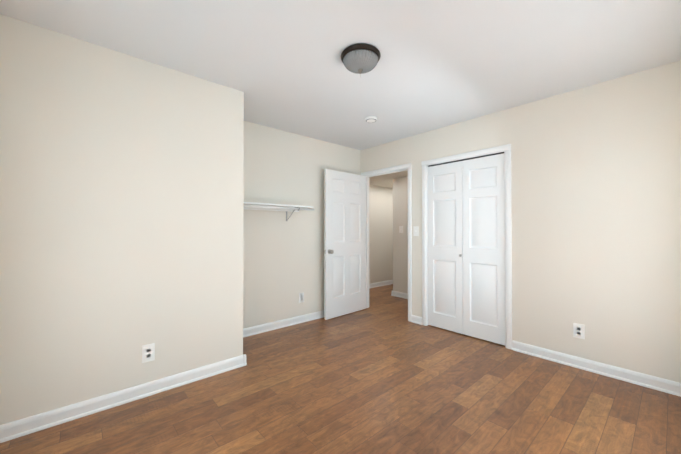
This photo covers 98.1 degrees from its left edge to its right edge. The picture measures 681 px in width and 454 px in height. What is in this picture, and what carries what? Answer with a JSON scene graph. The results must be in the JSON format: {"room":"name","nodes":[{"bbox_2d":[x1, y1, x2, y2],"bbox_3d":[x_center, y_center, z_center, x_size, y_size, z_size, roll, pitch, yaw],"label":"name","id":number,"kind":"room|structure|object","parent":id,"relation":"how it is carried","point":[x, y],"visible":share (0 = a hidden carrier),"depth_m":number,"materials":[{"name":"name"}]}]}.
{"room":"empty bedroom","nodes":[
{"label":"empty bedroom","id":0,"kind":"room"},
{"bbox_2d":[0,14,243,424],"bbox_3d":[-1.723,0.006,2.442,1.553,2.450,0.814,1,-1,-42],"label":"wall","id":1,"kind":"structure","parent":0,"point":[121,204],"depth_m":2.02,"materials":[{"name":"paint"}]},
{"bbox_2d":[0,354,246,442],"bbox_3d":[-1.423,1.182,2.135,1.548,0.091,0.025,1,-1,-42],"label":"baseboard","id":2,"kind":"structure","parent":1,"relation":"attached to","point":[31,424],"depth_m":2.00,"materials":[{"name":"white wood"}]},
{"bbox_2d":[142,343,154,362],"bbox_3d":[-1.406,0.923,2.165,0.079,0.126,0.007,1,-1,-42],"label":"outlet","id":3,"kind":"object","parent":1,"relation":"attached to","point":[148,352],"visible":1,"depth_m":2.16,"materials":[{"name":"white plastic"}]},
{"bbox_2d":[243,121,360,328],"bbox_3d":[-0.508,0.021,3.971,2.294,2.450,0.140,1,-1,-42],"label":"wall","id":4,"kind":"structure","parent":0,"point":[283,263],"depth_m":3.70,"materials":[{"name":"paint"}]},
{"bbox_2d":[243,202,313,220],"bbox_3d":[-0.815,-0.166,3.406,1.080,0.183,0.299,1,-1,-42],"label":"shelf","id":5,"kind":"object","parent":4,"relation":"attached to","point":[269,206],"visible":0.79,"depth_m":3.41,"materials":[{"name":"white wood"}]},
{"bbox_2d":[243,310,323,336],"bbox_3d":[-0.494,1.199,3.861,2.184,0.091,0.025,1,-1,-42],"label":"baseboard","id":6,"kind":"structure","parent":4,"relation":"attached to","point":[249,331],"depth_m":3.65,"materials":[{"name":"white wood"}]},
{"bbox_2d":[299,293,303,302],"bbox_3d":[-0.508,0.925,3.863,0.079,0.126,0.007,1,-1,-42],"label":"outlet","id":7,"kind":"object","parent":4,"relation":"attached to","point":[301,297],"visible":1,"depth_m":3.86,"materials":[{"name":"white plastic"}]},
{"bbox_2d":[0,284,680,453],"bbox_3d":[0.953,1.301,3.420,7.470,0.120,5.115,1,-1,-42],"label":"floor","id":8,"kind":"structure","parent":0,"point":[381,374],"depth_m":2.02,"materials":[{"name":"brown wood"}]},
{"bbox_2d":[0,0,680,149],"bbox_3d":[0.953,-1.269,3.446,7.470,0.120,5.115,1,-1,-42],"label":"ceiling","id":9,"kind":"structure","parent":0,"point":[440,64],"depth_m":2.02,"materials":[{"name":"paint"}]},
{"bbox_2d":[341,44,380,76],"bbox_3d":[0.142,-1.142,2.100,0.282,0.160,0.282,1,-1,-42],"label":"ceiling light","id":10,"kind":"object","parent":9,"relation":"attached to","point":[360,59],"visible":1,"depth_m":2.03,"materials":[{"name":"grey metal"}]},
{"bbox_2d":[365,116,376,122],"bbox_3d":[0.340,-1.192,3.299,0.144,0.036,0.144,1,-1,-42],"label":"smoke detector","id":11,"kind":"object","parent":9,"relation":"attached to","point":[370,119],"visible":0.98,"depth_m":3.26,"materials":[{"name":"white plastic"}]},
{"bbox_2d":[369,185,391,283],"bbox_3d":[0.633,0.043,6.247,3.853,2.450,0.120,1,-1,-42],"label":"wall","id":12,"kind":"structure","parent":0,"point":[388,241],"depth_m":6.36,"materials":[{"name":"paint"}]},
{"bbox_2d":[369,280,392,287],"bbox_3d":[0.681,1.222,6.182,3.613,0.091,0.025,1,-1,-42],"label":"baseboard","id":13,"kind":"structure","parent":12,"relation":"attached to","point":[383,283],"depth_m":6.33,"materials":[{"name":"white wood"}]},
{"bbox_2d":[369,171,407,187],"bbox_3d":[1.491,-1.037,5.734,3.023,0.300,1.803,1,-1,-42],"label":"ceiling","id":14,"kind":"structure","parent":0,"point":[386,180],"depth_m":5.53,"materials":[{"name":"paint"}]},
{"bbox_2d":[392,178,397,290],"bbox_3d":[1.830,0.042,6.136,2.209,2.450,0.120,1,-1,-42],"label":"wall","id":15,"kind":"structure","parent":0,"point":[395,181],"depth_m":5.41,"materials":[{"name":"paint"}]},
{"bbox_2d":[398,176,407,292],"bbox_3d":[1.403,0.031,5.044,0.120,2.450,0.903,1,-1,-42],"label":"wall","id":16,"kind":"structure","parent":0,"point":[403,181],"depth_m":5.27,"materials":[{"name":"paint"}]},
{"bbox_2d":[392,291,407,298],"bbox_3d":[1.309,1.211,5.029,0.025,0.091,1.023,1,-1,-42],"label":"baseboard","id":17,"kind":"structure","parent":16,"relation":"attached to","point":[398,294],"depth_m":5.29,"materials":[{"name":"white wood"}]},
{"bbox_2d":[361,60,680,382],"bbox_3d":[1.504,0.015,3.350,0.110,2.450,3.459,1,-1,-42],"label":"wall","id":18,"kind":"structure","parent":0,"point":[596,204],"depth_m":2.53,"materials":[{"name":"paint"}]},
{"bbox_2d":[324,169,365,319],"bbox_3d":[0.107,0.231,4.238,0.858,2.015,0.170,1,-1,-42],"label":"entry door","id":19,"kind":"structure","parent":18,"relation":"in","point":[344,243],"depth_m":4.19,"materials":[{"name":"painted wood"},{"name":"nickel"}]},
{"bbox_2d":[361,163,411,321],"bbox_3d":[0.673,0.203,4.284,0.144,2.093,0.926,1,-1,-42],"label":"door frame","id":20,"kind":"structure","parent":18,"relation":"attached to","point":[399,167],"depth_m":4.00,"materials":[{"name":"white wood"}]},
{"bbox_2d":[413,226,418,235],"bbox_3d":[0.977,0.055,3.844,0.021,0.126,0.079,1,-1,-42],"label":"bedroom light switch","id":21,"kind":"object","parent":18,"relation":"attached to","point":[415,230],"visible":1,"depth_m":3.84,"materials":[{"name":"white plastic"}]},
{"bbox_2d":[427,161,462,333],"bbox_3d":[1.253,0.232,3.572,0.065,1.996,0.454,1,-1,-42],"label":"closet door","id":22,"kind":"structure","parent":18,"relation":"in","point":[445,244],"depth_m":3.56,"materials":[{"name":"white wood"}]},
{"bbox_2d":[421,144,511,348],"bbox_3d":[1.434,0.226,3.427,0.110,2.030,0.934,1,-1,-42],"label":"door frame","id":23,"kind":"structure","parent":18,"relation":"attached to","point":[479,156],"depth_m":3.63,"materials":[{"name":"white wood"}]},
{"bbox_2d":[462,153,504,344],"bbox_3d":[1.568,0.229,3.241,0.035,1.996,0.454,1,-1,-42],"label":"closet door","id":24,"kind":"structure","parent":18,"relation":"in","point":[483,197],"depth_m":3.22,"materials":[{"name":"white wood"}]},
{"bbox_2d":[573,323,584,338],"bbox_3d":[2.090,0.912,2.592,0.007,0.126,0.079,1,-1,-42],"label":"outlet","id":25,"kind":"object","parent":18,"relation":"attached to","point":[578,330],"visible":1,"depth_m":2.59,"materials":[{"name":"white plastic"}]},
{"bbox_2d":[512,340,680,396],"bbox_3d":[2.166,1.186,2.491,0.025,0.091,1.312,1,-1,-42],"label":"baseboard","id":26,"kind":"structure","parent":18,"relation":"attached to","point":[660,384],"depth_m":2.46,"materials":[{"name":"white wood"}]}
]}

